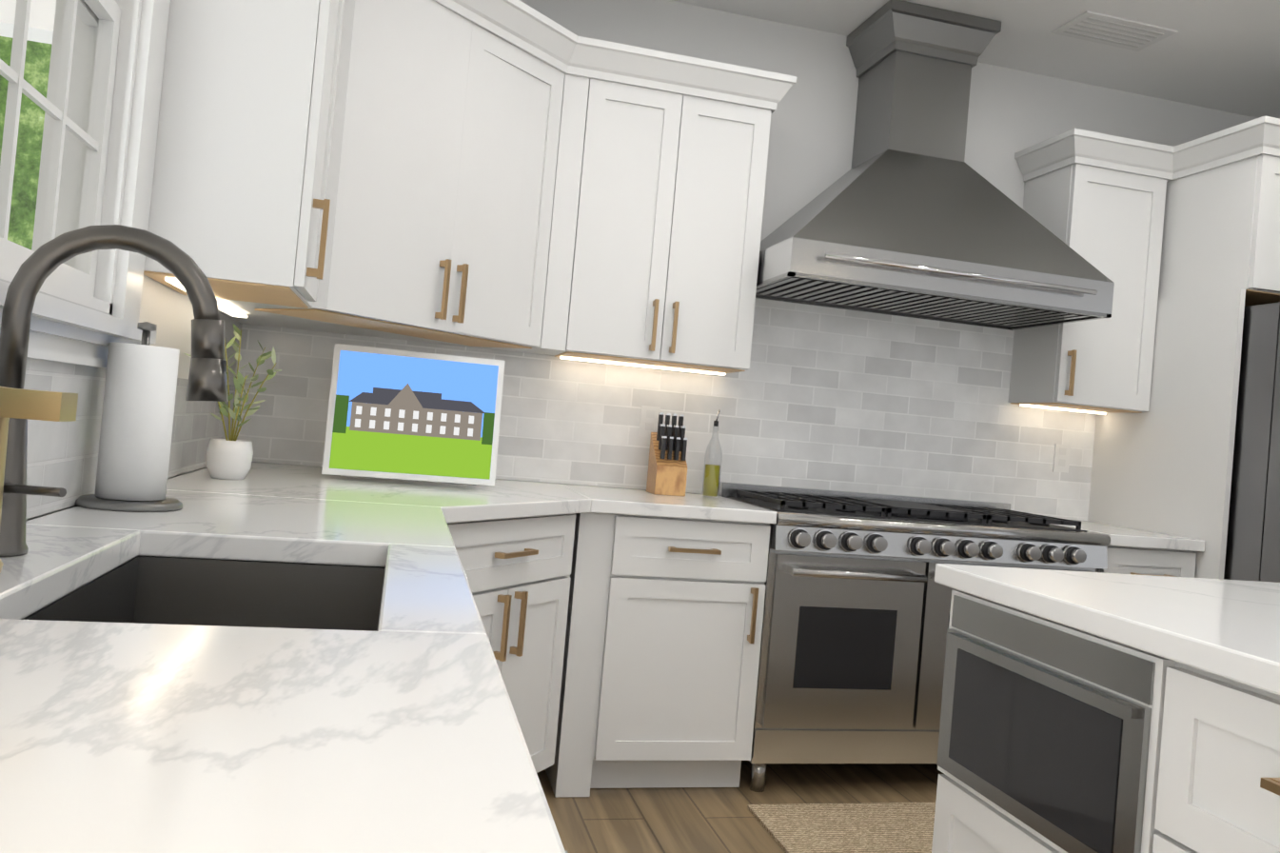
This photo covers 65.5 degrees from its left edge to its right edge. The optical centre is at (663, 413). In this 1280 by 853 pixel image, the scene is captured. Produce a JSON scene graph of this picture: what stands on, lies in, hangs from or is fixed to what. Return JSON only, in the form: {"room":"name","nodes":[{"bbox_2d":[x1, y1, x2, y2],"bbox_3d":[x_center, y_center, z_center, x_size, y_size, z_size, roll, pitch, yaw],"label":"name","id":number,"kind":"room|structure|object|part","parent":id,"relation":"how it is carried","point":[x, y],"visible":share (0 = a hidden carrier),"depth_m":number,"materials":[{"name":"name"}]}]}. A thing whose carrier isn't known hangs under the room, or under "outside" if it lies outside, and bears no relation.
{"room":"kitchen","nodes":[
{"label":"kitchen","id":0,"kind":"room"},
{"bbox_2d":[0,274,239,520],"bbox_3d":[-0.562,-0.286,-0.262,0.140,2.740,7.690,5,-1,-15],"label":"wall","id":1,"kind":"structure","parent":0,"point":[167,310],"depth_m":2.41,"materials":[{"name":"beige paint"}]},
{"bbox_2d":[0,0,170,368],"bbox_3d":[-0.635,-0.742,0.289,0.195,1.325,3.599,5,-1,-15],"label":"window","id":2,"kind":"structure","parent":1,"relation":"in","point":[63,331],"depth_m":1.87,"materials":[{"name":"white wood"}]},
{"bbox_3d":[-0.880,-0.751,1.177,0.058,1.082,1.480,5,-1,-15],"label":"window sash","id":3,"kind":"part","parent":2,"relation":"part of","materials":[{"name":"white wood"}]},
{"bbox_2d":[23,357,235,518],"bbox_3d":[-0.825,0.043,0.936,0.009,0.249,4.938,5,-1,-15],"label":"wall tile","id":4,"kind":"structure","parent":1,"relation":"attached to","point":[63,454],"depth_m":1.76,"materials":[{"name":"grey tile"}]},
{"bbox_2d":[143,0,372,319],"bbox_3d":[-0.922,-0.790,2.332,0.371,1.024,0.494,5,-1,-15],"label":"upper cabinet","id":5,"kind":"object","parent":1,"relation":"attached to","point":[262,104],"depth_m":2.10,"materials":[{"name":"white wood"}]},
{"bbox_2d":[21,555,385,630],"bbox_3d":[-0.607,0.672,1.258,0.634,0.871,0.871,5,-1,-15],"label":"sink","id":6,"kind":"object","parent":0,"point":[162,590],"depth_m":1.57,"materials":[{"name":"grey metal"}]},
{"bbox_2d":[0,461,1205,852],"bbox_3d":[0.781,0.336,1.355,3.346,0.040,4.938,5,-1,-15],"label":"countertop","id":7,"kind":"structure","parent":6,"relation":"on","point":[400,730],"depth_m":0.75,"materials":[{"name":"stone"}]},
{"bbox_2d":[0,386,78,572],"bbox_3d":[-0.744,0.072,1.084,0.148,0.210,0.122,5,-1,-15],"label":"soap dispenser","id":8,"kind":"object","parent":7,"relation":"on","point":[37,404],"visible":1,"depth_m":1.09,"materials":[{"name":"gold metal"}]},
{"bbox_2d":[0,224,228,556],"bbox_3d":[-0.704,-0.029,1.240,0.288,0.424,0.126,5,-1,-15],"label":"faucet","id":9,"kind":"object","parent":7,"relation":"on","point":[207,366],"visible":0.94,"depth_m":1.24,"materials":[{"name":"metal"}]},
{"bbox_2d":[75,321,182,511],"bbox_3d":[-0.967,0.001,1.830,0.176,0.340,0.176,5,-1,-15],"label":"paper towel holder","id":10,"kind":"object","parent":7,"relation":"on","point":[136,428],"visible":1,"depth_m":1.78,"materials":[{"name":"white paper"}]},
{"bbox_2d":[184,323,281,479],"bbox_3d":[-1.118,-0.031,2.563,0.253,0.403,0.195,5,-1,-15],"label":"potted plant","id":11,"kind":"object","parent":7,"relation":"on","point":[230,458],"visible":0.81,"depth_m":2.57,"materials":[{"name":"white ceramic"}]},
{"bbox_2d":[321,343,505,486],"bbox_3d":[-0.748,0.011,2.998,0.500,0.392,0.091,5,-1,-15],"label":"digital frame","id":12,"kind":"object","parent":7,"relation":"on","point":[402,415],"visible":1,"depth_m":2.97,"materials":[{"name":"white plastic"}]},
{"bbox_2d":[646,412,687,495],"bbox_3d":[0.018,0.143,3.536,0.110,0.286,0.134,5,-1,-15],"label":"knife block","id":13,"kind":"object","parent":7,"relation":"on","point":[667,470],"visible":1,"depth_m":3.49,"materials":[{"name":"brown wood"}]},
{"bbox_2d":[701,410,722,496],"bbox_3d":[0.181,0.144,3.606,0.064,0.316,0.064,5,-1,-15],"label":"oil bottle","id":14,"kind":"object","parent":7,"relation":"on","point":[711,481],"visible":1,"depth_m":3.58,"materials":[{"name":"clear glass"}]},
{"bbox_2d":[536,760,944,852],"bbox_3d":[2.769,1.419,0.612,7.300,0.050,7.690,5,-1,-15],"label":"floor","id":15,"kind":"structure","parent":0,"point":[677,819],"depth_m":3.04,"materials":[{"name":"brown wood"}]},
{"bbox_2d":[447,512,618,797],"bbox_3d":[-0.673,0.694,2.775,0.829,0.868,0.861,5,-1,-15],"label":"base cabinet","id":16,"kind":"object","parent":15,"relation":"on","point":[542,587],"depth_m":2.91,"materials":[{"name":"white wood"}]},
{"bbox_2d":[591,512,770,787],"bbox_3d":[-0.015,0.762,3.383,0.510,0.868,0.600,5,-1,-15],"label":"base cabinet","id":17,"kind":"object","parent":15,"relation":"on","point":[626,650],"depth_m":3.10,"materials":[{"name":"white wood"}]},
{"bbox_2d":[747,802,935,852],"bbox_3d":[0.917,1.269,2.956,1.220,0.010,0.560,5,-1,-15],"label":"mat","id":18,"kind":"object","parent":15,"relation":"on","point":[895,827],"visible":0.44,"depth_m":2.97,"materials":[{"name":"fabric"}]},
{"bbox_2d":[717,481,1110,791],"bbox_3d":[0.845,0.794,3.563,1.229,0.965,0.701,5,-1,-15],"label":"range","id":19,"kind":"object","parent":15,"relation":"on","point":[856,611],"visible":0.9,"depth_m":3.24,"materials":[{"name":"silver metal"}]},
{"bbox_2d":[931,589,1279,852],"bbox_3d":[2.025,0.890,0.624,2.222,0.869,3.452,5,-1,-15],"label":"base cabinet","id":20,"kind":"object","parent":15,"relation":"on","point":[1054,737],"visible":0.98,"depth_m":1.58,"materials":[{"name":"white wood"}]},
{"bbox_2d":[934,563,1279,695],"bbox_3d":[2.091,0.437,0.643,2.265,0.040,3.500,5,-1,-15],"label":"countertop","id":21,"kind":"structure","parent":20,"relation":"on","point":[1230,629],"depth_m":1.67,"materials":[{"name":"stone"}]},
{"bbox_2d":[1097,545,1196,577],"bbox_3d":[1.616,0.911,3.808,0.390,0.868,0.600,5,-1,-15],"label":"base cabinet","id":22,"kind":"object","parent":15,"relation":"on","point":[1121,560],"depth_m":3.53,"materials":[{"name":"white wood"}]},
{"bbox_2d":[1087,288,1279,582],"bbox_3d":[2.349,0.501,3.806,0.928,1.812,1.000,5,-1,-15],"label":"panel","id":23,"kind":"object","parent":15,"relation":"on","point":[1252,550],"depth_m":3.59,"materials":[{"name":"white wood"}]},
{"bbox_3d":[1.876,0.460,3.832,0.022,1.812,0.711,5,-1,-15],"label":"fridge side panel","id":24,"kind":"part","parent":23,"relation":"part of","materials":[{"name":"white wood"}]},
{"bbox_2d":[234,0,1279,520],"bbox_3d":[2.007,0.017,4.308,7.160,2.740,0.140,5,-1,-15],"label":"wall","id":25,"kind":"structure","parent":0,"point":[813,122],"depth_m":3.87,"materials":[{"name":"grey paint"}]},
{"bbox_2d":[238,308,570,354],"bbox_3d":[-0.725,-0.761,3.007,0.844,1.024,0.801,5,-1,-15],"label":"panel","id":26,"kind":"object","parent":25,"relation":"attached to","point":[381,328],"depth_m":3.12,"materials":[{"name":"wood"}]},
{"bbox_2d":[217,0,600,350],"bbox_3d":[-0.796,-0.767,3.036,0.971,1.024,0.896,5,-1,-15],"label":"upper cabinet","id":27,"kind":"object","parent":25,"relation":"attached to","point":[454,171],"depth_m":2.96,"materials":[{"name":"white wood"}]},
{"bbox_2d":[547,41,779,374],"bbox_3d":[-0.008,-0.690,3.541,0.651,1.024,0.318,5,-1,-15],"label":"upper cabinet","id":28,"kind":"object","parent":25,"relation":"attached to","point":[674,206],"depth_m":3.39,"materials":[{"name":"white wood"}]},
{"bbox_2d":[233,297,1096,520],"bbox_3d":[0.206,-0.097,3.761,3.371,0.804,0.009,5,-1,-15],"label":"wall tile","id":29,"kind":"structure","parent":25,"relation":"attached to","point":[816,397],"depth_m":3.83,"materials":[{"name":"grey tile"}]},
{"bbox_2d":[638,405,660,436],"bbox_3d":[-0.052,0.031,3.685,0.072,0.115,0.007,5,-1,-15],"label":"electrical outlet","id":30,"kind":"object","parent":29,"relation":"attached to","point":[649,421],"depth_m":3.68,"materials":[{"name":"white plastic"}]},
{"bbox_2d":[1052,443,1070,472],"bbox_3d":[1.654,0.187,4.130,0.072,0.115,0.007,5,-1,-15],"label":"electrical outlet","id":31,"kind":"object","parent":29,"relation":"attached to","point":[1061,458],"depth_m":4.13,"materials":[{"name":"white plastic"}]},
{"bbox_2d":[755,0,1114,330],"bbox_3d":[0.968,-0.923,3.626,1.216,1.065,0.641,5,-1,-15],"label":"range hood","id":32,"kind":"object","parent":25,"relation":"attached to","point":[911,213],"visible":0.96,"depth_m":3.52,"materials":[{"name":"silver metal"}]},
{"bbox_2d":[1008,130,1176,413],"bbox_3d":[1.695,-0.534,3.985,0.420,1.024,0.318,5,-1,-15],"label":"upper cabinet","id":33,"kind":"object","parent":25,"relation":"attached to","point":[1115,221],"depth_m":3.85,"materials":[{"name":"white wood"}]},
{"bbox_2d":[1164,115,1279,306],"bbox_3d":[2.435,-0.691,3.958,0.915,0.584,0.735,5,-1,-15],"label":"upper cabinet","id":34,"kind":"object","parent":25,"relation":"attached to","point":[1206,219],"depth_m":3.61,"materials":[{"name":"white wood"}]},
{"bbox_2d":[669,0,1279,118],"bbox_3d":[3.012,-1.385,0.661,7.300,0.100,7.690,5,-1,-15],"label":"ceiling","id":35,"kind":"structure","parent":0,"point":[1223,55],"depth_m":3.76,"materials":[{"name":"white paint"}]},
{"bbox_2d":[1051,10,1177,51],"bbox_3d":[1.647,-1.396,3.638,0.380,0.009,0.200,5,-1,-15],"label":"ceiling vent","id":36,"kind":"object","parent":35,"relation":"in","point":[1111,30],"visible":1,"depth_m":3.62,"materials":[{"name":"white metal"}]},
{"label":"outside","id":37,"kind":"structure","parent":0,"visible":0},
{"bbox_2d":[0,36,51,249],"bbox_3d":[-5.345,-4.830,0.698,16.000,17.000,21.000,5,-1,-15],"label":"foliage","id":38,"kind":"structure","parent":37,"point":[20,239],"depth_m":11.10,"materials":[{"name":"green plant"}]},
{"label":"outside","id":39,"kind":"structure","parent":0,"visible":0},
{"bbox_2d":[0,0,56,44],"bbox_3d":[-2.486,-0.194,-0.963,3.895,2.800,8.300,5,-1,-15],"label":"sky","id":40,"kind":"structure","parent":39,"point":[38,29],"depth_m":3.28,"materials":[{"name":"white"}]}
]}

